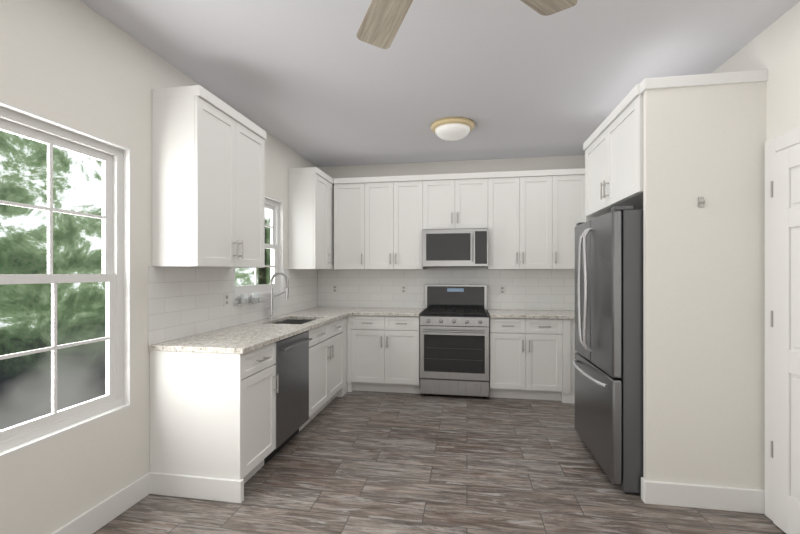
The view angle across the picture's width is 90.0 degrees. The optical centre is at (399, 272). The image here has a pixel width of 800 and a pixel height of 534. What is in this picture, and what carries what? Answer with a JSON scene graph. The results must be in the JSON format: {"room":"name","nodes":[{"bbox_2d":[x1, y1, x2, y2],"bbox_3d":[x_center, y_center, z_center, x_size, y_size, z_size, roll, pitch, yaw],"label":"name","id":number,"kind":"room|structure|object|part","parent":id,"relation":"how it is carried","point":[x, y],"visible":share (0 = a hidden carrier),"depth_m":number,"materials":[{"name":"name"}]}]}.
{"room":"kitchen","nodes":[
{"label":"kitchen","id":0,"kind":"room"},
{"bbox_2d":[0,0,315,533],"bbox_3d":[-1.730,-0.010,2.054,0.150,2.790,6.980,0,0,10],"label":"wall","id":1,"kind":"structure","parent":0,"point":[79,65],"depth_m":2.14,"materials":[{"name":"paint"}]},
{"bbox_2d":[0,101,130,457],"bbox_3d":[-1.741,0.030,1.848,0.105,1.530,1.090,0,0,10],"label":"window","id":2,"kind":"structure","parent":1,"relation":"in","point":[115,217],"depth_m":2.16,"materials":[{"name":"white wood"}]},
{"bbox_2d":[51,473,149,533],"bbox_3d":[-1.883,1.317,0.624,0.020,0.135,3.810,0,0,10],"label":"baseboard","id":3,"kind":"structure","parent":1,"relation":"attached to","point":[92,520],"depth_m":2.21,"materials":[{"name":"white wood"}]},
{"bbox_2d":[152,85,265,267],"bbox_3d":[-1.345,-0.603,2.922,0.317,1.124,0.840,0,0,10],"label":"upper cabinet","id":4,"kind":"object","parent":1,"relation":"attached to","point":[208,178],"depth_m":2.56,"materials":[{"name":"white wood"}]},
{"bbox_2d":[148,266,319,344],"bbox_3d":[-1.338,0.207,3.909,0.009,0.493,2.850,0,0,10],"label":"tile backsplash","id":5,"kind":"structure","parent":1,"relation":"attached to","point":[185,301],"depth_m":3.04,"materials":[{"name":"white tile"}]},
{"bbox_2d":[224,293,228,306],"bbox_3d":[-1.431,0.225,3.301,0.006,0.114,0.070,0,0,10],"label":"electrical outlet","id":6,"kind":"object","parent":5,"relation":"attached to","point":[226,299],"visible":1,"depth_m":3.30,"materials":[{"name":"white plastic"}]},
{"bbox_2d":[234,293,266,304],"bbox_3d":[-1.337,0.232,3.595,0.090,0.092,0.395,0,0,10],"label":"rack","id":7,"kind":"object","parent":5,"relation":"attached to","point":[255,298],"visible":1,"depth_m":3.53,"materials":[{"name":"silver metal"}]},
{"bbox_2d":[235,195,282,297],"bbox_3d":[-1.398,-0.275,3.899,0.105,0.980,0.930,0,0,10],"label":"window","id":8,"kind":"structure","parent":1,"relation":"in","point":[275,208],"depth_m":4.27,"materials":[{"name":"white wood"}]},
{"bbox_2d":[288,167,331,268],"bbox_3d":[-1.049,-0.603,4.686,0.317,1.124,0.497,0,0,10],"label":"upper cabinet","id":9,"kind":"object","parent":1,"relation":"attached to","point":[309,188],"depth_m":4.45,"materials":[{"name":"white wood"}]},
{"bbox_2d":[332,178,333,268],"bbox_3d":[-0.987,-0.603,5.060,0.317,1.124,0.497,0,0,10],"label":"upper cabinet","id":10,"kind":"object","parent":1,"relation":"attached to","point":[332,178],"depth_m":5.00,"materials":[{"name":"white wood"}]},
{"bbox_2d":[93,390,785,533],"bbox_3d":[0.154,1.435,1.738,3.970,0.100,6.980,0,0,10],"label":"floor","id":11,"kind":"structure","parent":0,"point":[362,462],"depth_m":2.60,"materials":[{"name":"brown wood"}]},
{"bbox_2d":[149,342,276,502],"bbox_3d":[-1.231,0.938,2.691,0.617,0.896,0.458,0,0,10],"label":"base cabinet","id":12,"kind":"object","parent":11,"relation":"on","point":[213,426],"depth_m":2.47,"materials":[{"name":"white wood"}]},
{"bbox_2d":[149,307,352,353],"bbox_3d":[-1.022,0.472,3.865,0.643,0.035,2.867,0,0,10],"label":"countertop","id":13,"kind":"structure","parent":12,"relation":"on","point":[244,338],"depth_m":2.94,"materials":[{"name":"stone"}]},
{"bbox_2d":[267,272,288,318],"bbox_3d":[-1.200,0.226,3.912,0.208,0.455,0.116,0,0,10],"label":"faucet","id":14,"kind":"object","parent":13,"relation":"on","point":[286,292],"visible":1,"depth_m":3.94,"materials":[{"name":"silver metal"}]},
{"bbox_2d":[273,319,317,346],"bbox_3d":[-1.017,0.603,3.861,0.420,0.224,0.640,0,0,10],"label":"sink basin","id":15,"kind":"object","parent":13,"relation":"in","point":[294,321],"depth_m":4.18,"materials":[{"name":"silver metal"}]},
{"bbox_2d":[264,331,311,464],"bbox_3d":[-1.103,0.941,3.211,0.644,0.889,0.602,0,0,10],"label":"dishwasher","id":16,"kind":"object","parent":11,"relation":"on","point":[292,395],"visible":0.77,"depth_m":3.12,"materials":[{"name":"grey metal"}]},
{"bbox_2d":[301,316,347,399],"bbox_3d":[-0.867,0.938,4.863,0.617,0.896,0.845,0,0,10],"label":"base cabinet","id":17,"kind":"object","parent":11,"relation":"on","point":[327,358],"depth_m":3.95,"materials":[{"name":"white wood"}]},
{"bbox_2d":[313,307,344,310],"bbox_3d":[-0.830,0.472,4.959,0.360,0.035,0.647,0,0,10],"label":"countertop","id":18,"kind":"structure","parent":17,"relation":"on","point":[315,308],"depth_m":4.93,"materials":[{"name":"stone"}]},
{"bbox_2d":[347,315,419,393],"bbox_3d":[-0.147,0.938,4.859,0.839,0.896,0.617,0,0,10],"label":"base cabinet","id":19,"kind":"object","parent":11,"relation":"on","point":[383,352],"depth_m":4.56,"materials":[{"name":"white wood"}]},
{"bbox_2d":[353,307,424,315],"bbox_3d":[-0.118,0.472,4.839,0.782,0.035,0.647,0,0,10],"label":"countertop","id":20,"kind":"structure","parent":19,"relation":"on","point":[365,311],"depth_m":4.68,"materials":[{"name":"stone"}]},
{"bbox_2d":[420,284,488,397],"bbox_3d":[0.639,0.767,4.666,0.762,1.235,0.686,0,0,10],"label":"range","id":21,"kind":"object","parent":11,"relation":"on","point":[454,339],"visible":1,"depth_m":4.41,"materials":[{"name":"grey metal"}]},
{"bbox_2d":[489,317,562,402],"bbox_3d":[1.402,0.938,4.600,0.753,0.896,0.617,0,0,10],"label":"base cabinet","id":22,"kind":"object","parent":11,"relation":"on","point":[531,358],"depth_m":4.30,"materials":[{"name":"white wood"}]},
{"bbox_2d":[487,309,574,318],"bbox_3d":[1.742,0.472,4.531,1.451,0.035,0.642,0,0,10],"label":"countertop","id":23,"kind":"structure","parent":22,"relation":"on","point":[493,313],"depth_m":4.34,"materials":[{"name":"stone"}]},
{"bbox_2d":[563,319,575,402],"bbox_3d":[2.087,0.938,4.485,0.755,0.896,0.617,0,0,10],"label":"base cabinet","id":24,"kind":"object","parent":11,"relation":"on","point":[569,351],"depth_m":4.23,"materials":[{"name":"white wood"}]},
{"bbox_2d":[573,206,642,493],"bbox_3d":[1.755,0.485,2.880,0.864,1.800,0.900,0,0,10],"label":"fridge","id":25,"kind":"object","parent":11,"relation":"on","point":[608,362],"visible":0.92,"depth_m":2.51,"materials":[{"name":"grey metal"}]},
{"bbox_2d":[80,0,799,166],"bbox_3d":[0.154,-1.455,1.738,3.970,0.100,6.980,0,0,10],"label":"ceiling","id":26,"kind":"structure","parent":0,"point":[317,83],"depth_m":2.67,"materials":[{"name":"paint"}]},
{"bbox_2d":[431,117,474,140],"bbox_3d":[0.501,-1.337,3.810,0.414,0.134,0.414,0,0,10],"label":"ceiling light","id":27,"kind":"object","parent":26,"relation":"attached to","point":[452,128],"visible":1,"depth_m":3.69,"materials":[{"name":"beige glass"}]},
{"bbox_2d":[356,0,576,48],"bbox_3d":[0.063,-1.152,1.073,1.236,0.504,1.227,0,0,10],"label":"ceiling fan","id":28,"kind":"object","parent":26,"relation":"hanging from","point":[381,23],"visible":1,"depth_m":1.51,"materials":[{"name":"brown wood"}]},
{"bbox_3d":[-0.033,-0.969,1.446,0.146,0.016,0.540,11,-3,-19],"label":"blade","id":29,"kind":"part","parent":28,"relation":"part of","materials":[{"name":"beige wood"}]},
{"bbox_3d":[0.383,-0.969,1.318,0.540,0.016,0.146,0,10,-37],"label":"blade","id":30,"kind":"part","parent":28,"relation":"part of","materials":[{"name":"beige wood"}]},
{"bbox_2d":[317,155,584,310],"bbox_3d":[0.718,-0.010,5.107,3.670,2.790,0.150,0,0,10],"label":"wall","id":31,"kind":"structure","parent":0,"point":[501,165],"depth_m":5.03,"materials":[{"name":"paint"}]},
{"bbox_2d":[333,177,368,269],"bbox_3d":[-0.572,-0.603,5.082,0.455,1.124,0.317,0,0,10],"label":"upper cabinet","id":32,"kind":"object","parent":31,"relation":"attached to","point":[351,195],"depth_m":4.93,"materials":[{"name":"white wood"}]},
{"bbox_2d":[369,175,428,269],"bbox_3d":[-0.055,-0.603,4.996,0.833,1.124,0.317,0,0,10],"label":"upper cabinet","id":33,"kind":"object","parent":31,"relation":"attached to","point":[398,205],"depth_m":4.83,"materials":[{"name":"white wood"}]},
{"bbox_2d":[320,269,574,309],"bbox_3d":[0.703,0.207,5.026,3.665,0.493,0.011,0,0,10],"label":"tile backsplash","id":34,"kind":"structure","parent":31,"relation":"attached to","point":[525,289],"depth_m":5.04,"materials":[{"name":"white tile"}]},
{"bbox_2d":[332,285,336,292],"bbox_3d":[-0.860,0.215,5.281,0.070,0.114,0.006,0,0,10],"label":"electrical outlet","id":35,"kind":"object","parent":34,"relation":"attached to","point":[334,288],"visible":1,"depth_m":5.28,"materials":[{"name":"white plastic"}]},
{"bbox_2d":[401,285,405,293],"bbox_3d":[0.047,0.215,5.129,0.070,0.114,0.006,0,0,10],"label":"electrical outlet","id":36,"kind":"object","parent":34,"relation":"attached to","point":[403,289],"visible":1,"depth_m":5.13,"materials":[{"name":"white plastic"}]},
{"bbox_2d":[499,285,504,294],"bbox_3d":[1.260,0.215,4.926,0.070,0.114,0.006,0,0,10],"label":"electrical outlet","id":37,"kind":"object","parent":34,"relation":"attached to","point":[501,289],"visible":1,"depth_m":4.92,"materials":[{"name":"white plastic"}]},
{"bbox_2d":[429,172,488,228],"bbox_3d":[0.674,-0.840,4.874,0.762,0.649,0.317,0,0,10],"label":"upper cabinet","id":38,"kind":"object","parent":31,"relation":"attached to","point":[458,200],"depth_m":4.71,"materials":[{"name":"white wood"}]},
{"bbox_2d":[422,228,487,266],"bbox_3d":[0.662,-0.285,4.803,0.758,0.439,0.460,0,0,10],"label":"over-the-range microwave","id":39,"kind":"object","parent":38,"relation":"attached to","point":[454,247],"visible":1,"depth_m":4.63,"materials":[{"name":"grey metal"}]},
{"bbox_2d":[481,169,560,268],"bbox_3d":[1.401,-0.603,4.752,0.833,1.124,0.317,0,0,10],"label":"upper cabinet","id":40,"kind":"object","parent":31,"relation":"attached to","point":[530,219],"depth_m":4.59,"materials":[{"name":"white wood"}]},
{"bbox_2d":[561,168,584,268],"bbox_3d":[1.943,-0.603,4.661,0.504,1.124,0.317,0,0,10],"label":"upper cabinet","id":41,"kind":"object","parent":31,"relation":"attached to","point":[572,180],"depth_m":4.51,"materials":[{"name":"white wood"}]},
{"bbox_2d":[640,69,767,489],"bbox_3d":[1.792,0.110,2.376,0.650,2.550,0.068,0,0,10],"label":"wall","id":42,"kind":"structure","parent":0,"point":[704,135],"depth_m":2.35,"materials":[{"name":"paint"}]},
{"bbox_2d":[583,84,642,221],"bbox_3d":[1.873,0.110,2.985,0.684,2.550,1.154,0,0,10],"label":"upper cabinet","id":43,"kind":"object","parent":42,"relation":"attached to","point":[613,145],"visible":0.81,"depth_m":2.87,"materials":[{"name":"white wood"}]},
{"bbox_2d":[698,197,704,206],"bbox_3d":[1.770,-0.415,2.340,0.030,0.060,0.038,0,0,10],"label":"wall hook","id":44,"kind":"object","parent":42,"relation":"attached to","point":[701,201],"visible":0.98,"depth_m":2.35,"materials":[{"name":"silver metal"}]},
{"bbox_2d":[641,477,764,513],"bbox_3d":[1.787,1.317,2.354,0.651,0.135,0.026,0,0,10],"label":"baseboard","id":45,"kind":"structure","parent":42,"relation":"attached to","point":[652,492],"depth_m":2.34,"materials":[{"name":"white wood"}]},
{"bbox_2d":[712,2,799,140],"bbox_3d":[2.038,-0.010,1.423,0.150,2.790,6.980,0,0,10],"label":"wall","id":46,"kind":"structure","parent":0,"point":[773,49],"depth_m":2.21,"materials":[{"name":"paint"}]},
{"bbox_2d":[765,126,799,533],"bbox_3d":[1.959,0.318,1.812,0.127,2.135,0.978,0,0,10],"label":"interior door","id":47,"kind":"structure","parent":46,"relation":"in","point":[782,331],"depth_m":2.13,"materials":[{"name":"white wood"}]}
]}

